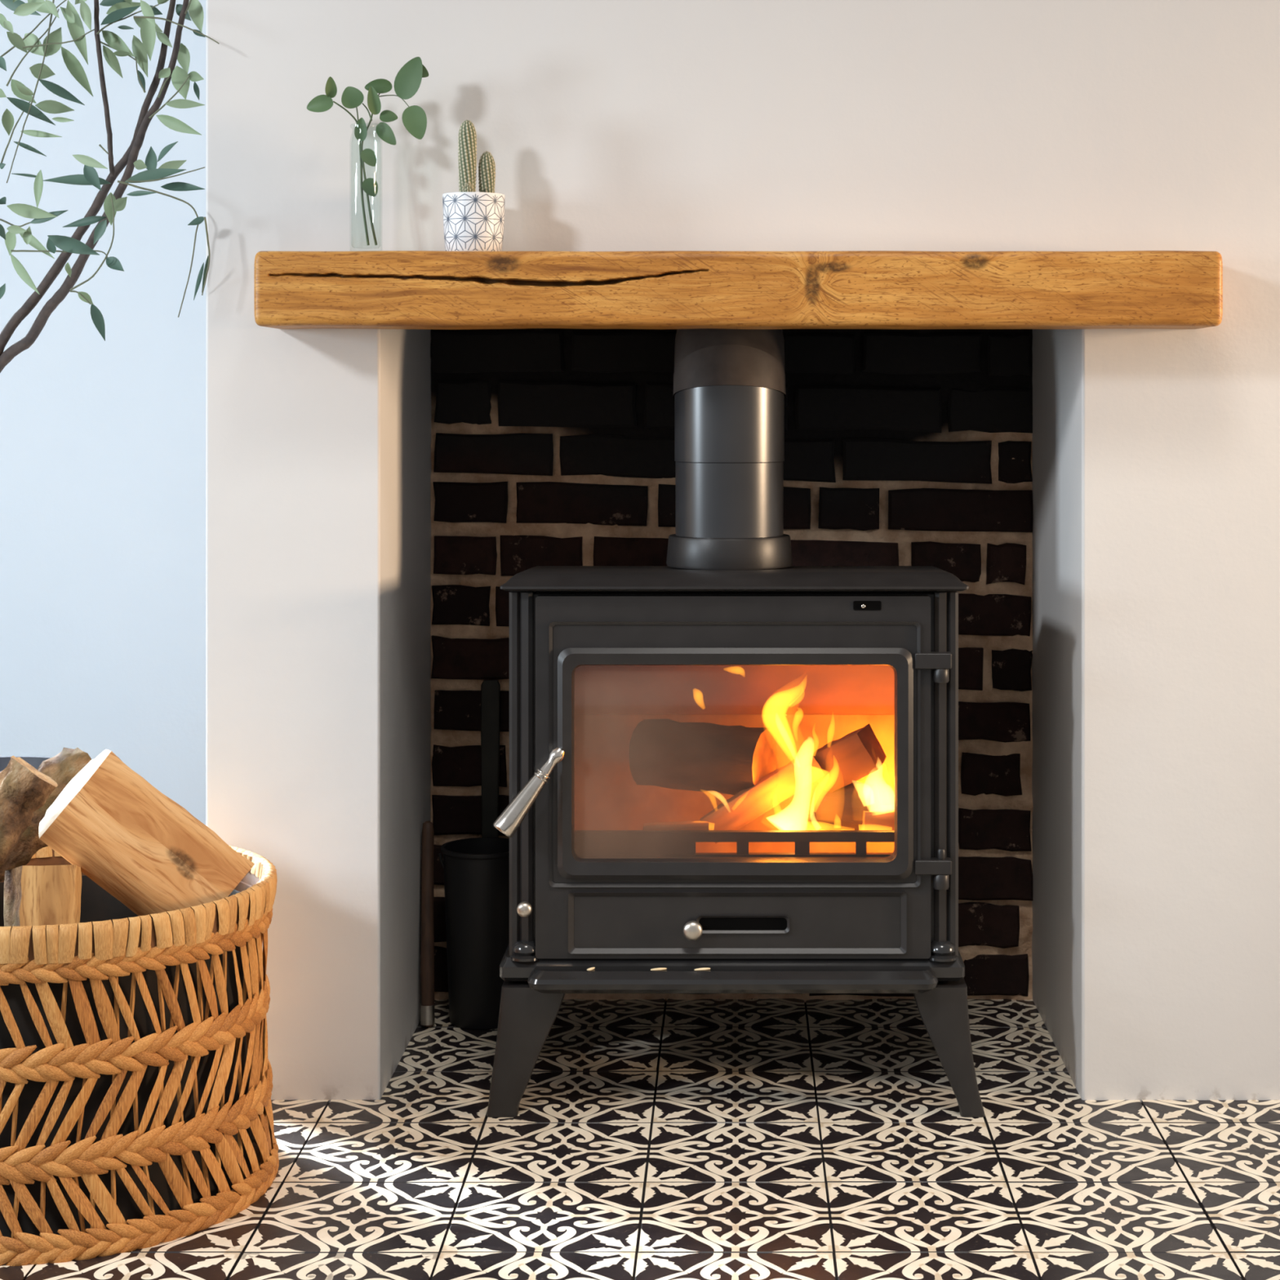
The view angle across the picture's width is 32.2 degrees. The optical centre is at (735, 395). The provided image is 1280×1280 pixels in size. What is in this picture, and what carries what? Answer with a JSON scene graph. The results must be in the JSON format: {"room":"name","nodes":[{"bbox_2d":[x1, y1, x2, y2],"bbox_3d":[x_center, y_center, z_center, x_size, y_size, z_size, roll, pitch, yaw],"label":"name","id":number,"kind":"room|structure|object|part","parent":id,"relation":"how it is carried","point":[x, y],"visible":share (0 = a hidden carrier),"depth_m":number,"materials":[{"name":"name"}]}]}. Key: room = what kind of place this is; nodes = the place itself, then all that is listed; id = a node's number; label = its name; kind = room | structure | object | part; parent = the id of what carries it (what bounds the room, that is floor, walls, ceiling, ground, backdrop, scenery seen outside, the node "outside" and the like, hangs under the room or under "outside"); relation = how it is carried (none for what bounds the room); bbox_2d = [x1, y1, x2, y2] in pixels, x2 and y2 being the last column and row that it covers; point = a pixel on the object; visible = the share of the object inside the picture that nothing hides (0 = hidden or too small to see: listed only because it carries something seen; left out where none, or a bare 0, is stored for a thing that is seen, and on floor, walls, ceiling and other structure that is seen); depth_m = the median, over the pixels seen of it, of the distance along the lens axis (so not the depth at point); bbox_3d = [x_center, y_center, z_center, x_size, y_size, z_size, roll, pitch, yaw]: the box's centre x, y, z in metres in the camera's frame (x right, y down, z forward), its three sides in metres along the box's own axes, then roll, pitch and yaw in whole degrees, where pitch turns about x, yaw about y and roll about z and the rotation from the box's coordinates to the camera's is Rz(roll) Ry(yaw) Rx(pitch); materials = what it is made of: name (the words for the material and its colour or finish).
{"room":"living room","nodes":[
{"label":"living room","id":0,"kind":"room"},
{"bbox_2d":[0,0,206,825],"bbox_3d":[-1.767,-0.271,3.978,2.266,2.320,0.100,0,0,0],"label":"wall","id":1,"kind":"structure","parent":0,"point":[103,444],"depth_m":3.93,"materials":[{"name":"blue paint"}]},
{"bbox_2d":[0,998,1279,1279],"bbox_3d":[-0.500,0.899,1.578,4.800,0.060,4.900,0,0,0],"label":"floor","id":2,"kind":"structure","parent":0,"point":[752,1139],"depth_m":2.48,"materials":[{"name":"tile"}]},
{"bbox_2d":[0,0,219,771],"bbox_3d":[-0.921,0.138,3.002,0.280,1.463,0.842,0,0,-36],"label":"tree","id":3,"kind":"object","parent":2,"relation":"on","point":[52,42],"visible":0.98,"depth_m":2.90,"materials":[{"name":"green plant"}]},
{"bbox_3d":[-1.088,0.709,3.228,0.280,0.320,0.280,0,0,0],"label":"planter","id":4,"kind":"part","parent":3,"relation":"part of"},
{"bbox_2d":[0,845,279,1266],"bbox_3d":[-0.742,0.704,2.438,0.467,0.344,0.467,0,0,42],"label":"wicker basket","id":5,"kind":"object","parent":2,"relation":"on","point":[136,1073],"visible":0.88,"depth_m":2.26,"materials":[{"name":"brown wicker"}]},
{"bbox_2d":[0,755,57,866],"bbox_3d":[-0.787,0.462,2.323,0.143,0.164,0.070,0,0,-18],"label":"log","id":6,"kind":"object","parent":5,"relation":"in","point":[24,789],"visible":1,"depth_m":2.31,"materials":[{"name":"brown wood"}]},
{"bbox_2d":[3,864,81,926],"bbox_3d":[-0.722,0.567,2.299,0.082,0.161,0.102,0,0,-15],"label":"log","id":7,"kind":"object","parent":5,"relation":"in","point":[43,895],"visible":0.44,"depth_m":2.29,"materials":[{"name":"brown wood"}]},
{"bbox_2d":[0,747,92,882],"bbox_3d":[-0.793,0.476,2.488,0.185,0.148,0.097,0,0,-43],"label":"log","id":8,"kind":"object","parent":5,"relation":"in","point":[62,767],"visible":0.38,"depth_m":2.47,"materials":[{"name":"brown wood"}]},
{"bbox_2d":[38,749,254,915],"bbox_3d":[-0.640,0.488,2.393,0.227,0.219,0.072,0,0,-24],"label":"log","id":9,"kind":"object","parent":5,"relation":"in","point":[135,842],"visible":0.92,"depth_m":2.36,"materials":[{"name":"split bare wood"},{"name":"pale cut end-grain wood"}]},
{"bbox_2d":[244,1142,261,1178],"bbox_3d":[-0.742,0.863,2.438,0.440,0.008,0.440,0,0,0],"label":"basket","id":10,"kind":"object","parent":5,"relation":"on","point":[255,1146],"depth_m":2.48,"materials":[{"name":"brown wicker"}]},
{"bbox_2d":[420,821,435,1026],"bbox_3d":[-0.425,0.731,3.058,0.019,0.278,0.048,0,0,-6],"label":"poker","id":11,"kind":"object","parent":2,"relation":"on","point":[427,953],"visible":1,"depth_m":3.05,"materials":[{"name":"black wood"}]},
{"bbox_2d":[438,837,509,1030],"bbox_3d":[-0.350,0.748,3.073,0.120,0.243,0.118,0,0,0],"label":"bucket","id":12,"kind":"object","parent":2,"relation":"on","point":[477,869],"visible":0.75,"depth_m":3.03,"materials":[{"name":"black metal"}]},
{"bbox_3d":[-0.350,0.659,3.063,0.120,0.053,0.024,0,0,0],"label":"bail handle","id":13,"kind":"part","parent":12,"relation":"part of","materials":[{"name":"black metal"}]},
{"bbox_2d":[480,680,500,837],"bbox_3d":[-0.350,0.638,3.150,0.080,0.462,0.028,0,0,0],"label":"handle","id":14,"kind":"object","parent":12,"relation":"in","point":[490,689],"visible":0.34,"depth_m":3.15,"materials":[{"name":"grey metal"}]},
{"bbox_2d":[486,565,985,1117],"bbox_3d":[0.000,0.543,2.788,0.602,0.653,0.341,0,0,0],"label":"wood stove","id":15,"kind":"object","parent":2,"relation":"on","point":[814,655],"visible":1,"depth_m":2.67,"materials":[{"name":"black metal"}]},
{"bbox_3d":[-0.255,0.620,2.670,0.018,0.018,0.020,0,0,0],"label":"air knob","id":16,"kind":"part","parent":15,"relation":"part of","materials":[{"name":"silver metal"}]},
{"bbox_3d":[-0.252,0.791,2.699,0.098,0.155,0.074,0,0,0],"label":"leg","id":17,"kind":"part","parent":15,"relation":"part of","materials":[{"name":"black metal"}]},
{"bbox_3d":[-0.246,0.474,2.640,0.087,0.105,0.028,0,0,-17],"label":"door handle","id":18,"kind":"part","parent":15,"relation":"part of","materials":[{"name":"metal"}]},
{"bbox_2d":[650,967,666,970],"bbox_3d":[-0.092,0.688,2.651,0.020,0.004,0.004,0,0,-18],"label":"wood splinter","id":19,"kind":"object","parent":15,"relation":"on","point":[660,968],"visible":1,"depth_m":2.65,"materials":[{"name":"wood"}]},
{"bbox_2d":[642,820,708,831],"bbox_3d":[-0.074,0.534,2.728,0.082,0.012,0.022,-1,0,-6],"label":"log","id":20,"kind":"object","parent":15,"relation":"in","point":[689,824],"visible":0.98,"depth_m":2.72,"materials":[{"name":"brown wood"}]},
{"bbox_3d":[-0.051,0.644,2.662,0.024,0.024,0.020,0,0,0],"label":"air knob","id":21,"kind":"part","parent":15,"relation":"part of","materials":[{"name":"silver metal"}]},
{"bbox_2d":[693,967,710,970],"bbox_3d":[-0.039,0.688,2.651,0.020,0.004,0.004,0,0,-18],"label":"wood splinter","id":22,"kind":"object","parent":15,"relation":"on","point":[704,968],"visible":1,"depth_m":2.65,"materials":[{"name":"wood"}]},
{"bbox_2d":[628,719,777,795],"bbox_3d":[-0.041,0.462,2.828,0.172,0.090,0.091,1,0,23],"label":"log","id":23,"kind":"object","parent":15,"relation":"in","point":[700,757],"visible":0.93,"depth_m":2.80,"materials":[{"name":"brown wood"}]},
{"bbox_2d":[666,328,792,569],"bbox_3d":[-0.008,0.041,2.973,0.163,0.356,0.402,0,0,0],"label":"flue pipe","id":24,"kind":"object","parent":15,"relation":"on","point":[729,434],"visible":0.95,"depth_m":2.79,"materials":[{"name":"black metal"}]},
{"bbox_3d":[-0.004,0.695,2.814,0.564,0.028,0.288,0,0,0],"label":"plate","id":25,"kind":"part","parent":15,"relation":"part of","materials":[{"name":"black metal"}]},
{"bbox_2d":[527,966,937,993],"bbox_3d":[-0.003,0.703,2.672,0.493,0.026,0.072,0,0,0],"label":"shelf","id":26,"kind":"object","parent":15,"relation":"attached to","point":[540,980],"depth_m":2.64,"materials":[{"name":"black metal"}]},
{"bbox_3d":[-0.003,0.462,2.681,0.478,0.438,0.018,0,0,0],"label":"door","id":27,"kind":"part","parent":15,"relation":"part of","materials":[{"name":"black metal"}]},
{"bbox_3d":[-0.001,0.231,2.808,0.565,0.030,0.300,0,0,0],"label":"plate","id":28,"kind":"part","parent":15,"relation":"part of","materials":[{"name":"black metal"}]},
{"bbox_3d":[-0.001,0.433,2.671,0.448,0.320,0.005,0,0,0],"label":"panel moulding","id":29,"kind":"part","parent":15,"relation":"part of","materials":[{"name":"black metal"}]},
{"bbox_3d":[-0.002,0.345,2.830,0.482,0.145,0.165,0,0,0],"label":"baffle plate","id":30,"kind":"part","parent":15,"relation":"part of","materials":[{"name":"metal"}]},
{"bbox_3d":[0.000,0.444,2.672,0.429,0.279,0.023,0,0,0],"label":"glass frame","id":31,"kind":"part","parent":15,"relation":"part of","materials":[{"name":"black metal"}]},
{"bbox_3d":[0.002,0.637,2.670,0.408,0.074,0.006,0,0,0],"label":"panel moulding","id":32,"kind":"part","parent":15,"relation":"part of","materials":[{"name":"black metal"}]},
{"bbox_2d":[699,750,824,844],"bbox_3d":[0.032,0.501,2.768,0.156,0.112,0.032,0,0,-9],"label":"log","id":33,"kind":"object","parent":15,"relation":"in","point":[748,804],"visible":0.93,"depth_m":2.76,"materials":[{"name":"brown wood"}]},
{"bbox_2d":[800,780,879,830],"bbox_3d":[0.132,0.518,2.794,0.092,0.064,0.064,0,0,17],"label":"log","id":34,"kind":"object","parent":15,"relation":"in","point":[843,808],"visible":0.86,"depth_m":2.77,"materials":[{"name":"brown wood"}]},
{"bbox_2d":[812,723,886,792],"bbox_3d":[0.140,0.459,2.788,0.096,0.089,0.057,0,0,22],"label":"log","id":35,"kind":"object","parent":34,"relation":"on","point":[846,760],"visible":0.98,"depth_m":2.77,"materials":[{"name":"brown wood"}]},
{"bbox_2d":[859,804,894,830],"bbox_3d":[0.184,0.534,2.779,0.056,0.033,0.063,0,0,-5],"label":"log","id":36,"kind":"object","parent":15,"relation":"in","point":[882,817],"visible":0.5,"depth_m":2.75,"materials":[{"name":"brown wood"}]},
{"bbox_3d":[0.257,0.791,2.699,0.089,0.155,0.074,0,0,0],"label":"leg","id":37,"kind":"part","parent":15,"relation":"part of","materials":[{"name":"black metal"}]},
{"bbox_2d":[430,328,1033,1002],"bbox_3d":[-0.005,0.357,3.234,0.906,1.044,0.128,0,0,0],"label":"wall","id":38,"kind":"structure","parent":0,"point":[550,446],"depth_m":3.18,"materials":[{"name":"brick"}]},
{"bbox_2d":[206,0,1279,1102],"bbox_3d":[0.623,-0.271,3.328,2.554,2.320,1.200,0,0,0],"label":"wall","id":39,"kind":"structure","parent":0,"point":[606,125],"depth_m":2.73,"materials":[{"name":"white paint"}]},
{"bbox_2d":[253,250,1222,329],"bbox_3d":[0.004,-0.127,2.668,1.146,0.090,0.120,0,0,0],"label":"mantel beam","id":40,"kind":"structure","parent":39,"relation":"attached to","point":[425,290],"depth_m":2.61,"materials":[{"name":"brown wood"}]},
{"bbox_2d":[442,119,504,251],"bbox_3d":[-0.316,-0.252,2.666,0.075,0.161,0.075,0,0,0],"label":"potted cactus","id":41,"kind":"object","parent":40,"relation":"on","point":[473,221],"visible":0.98,"depth_m":2.64,"materials":[{"name":"ceramic"}]},
{"bbox_3d":[-0.323,-0.284,2.662,0.023,0.095,0.023,0,0,0],"label":"cactus stem","id":42,"kind":"part","parent":41,"relation":"part of","materials":[{"name":"green plant"}]},
{"bbox_3d":[-0.319,-0.245,2.644,0.014,0.019,0.014,0,0,0],"label":"cactus stem","id":43,"kind":"part","parent":41,"relation":"part of","materials":[{"name":"green plant"}]},
{"bbox_2d":[442,191,504,251],"bbox_3d":[-0.316,-0.207,2.666,0.075,0.071,0.075,0,0,0],"label":"pot","id":44,"kind":"object","parent":41,"relation":"attached to","point":[473,221],"depth_m":2.64,"materials":[{"name":"white ceramic"}]},
{"bbox_3d":[-0.300,-0.266,2.670,0.021,0.057,0.021,0,0,0],"label":"cactus stem","id":45,"kind":"part","parent":41,"relation":"part of","materials":[{"name":"green plant"}]},
{"bbox_3d":[-0.447,-0.250,2.673,0.039,0.156,0.039,0,0,0],"label":"glass vase","id":46,"kind":"object","parent":40,"relation":"on","visible":0},
{"bbox_2d":[306,76,376,245],"bbox_3d":[-0.476,-0.283,2.670,0.085,0.203,0.016,0,0,0],"label":"leafy sprig","id":47,"kind":"object","parent":46,"relation":"in","point":[352,97],"visible":1,"depth_m":2.67,"materials":[{"name":"green plant"}]},
{"bbox_3d":[-0.463,-0.268,2.671,0.044,0.174,0.014,0,0,0],"label":"stem","id":48,"kind":"part","parent":47,"relation":"part of","materials":[{"name":"green plant"}]},
{"bbox_2d":[360,57,428,245],"bbox_3d":[-0.411,-0.295,2.669,0.083,0.227,0.019,0,0,0],"label":"leafy sprig","id":49,"kind":"object","parent":46,"relation":"in","point":[407,81],"visible":1,"depth_m":2.67,"materials":[{"name":"green plant"}]},
{"bbox_3d":[-0.445,-0.343,2.676,0.014,0.022,0.004,0,0,20],"label":"stem","id":50,"kind":"part","parent":49,"relation":"part of","materials":[{"name":"green plant"}]},
{"bbox_3d":[-0.443,-0.274,2.673,0.020,0.184,0.008,0,0,0],"label":"stem","id":51,"kind":"part","parent":49,"relation":"part of","materials":[{"name":"green plant"}]},
{"bbox_3d":[-0.413,-0.356,2.672,0.040,0.016,0.004,0,0,6],"label":"stem","id":52,"kind":"part","parent":49,"relation":"part of","materials":[{"name":"green plant"}]}
]}

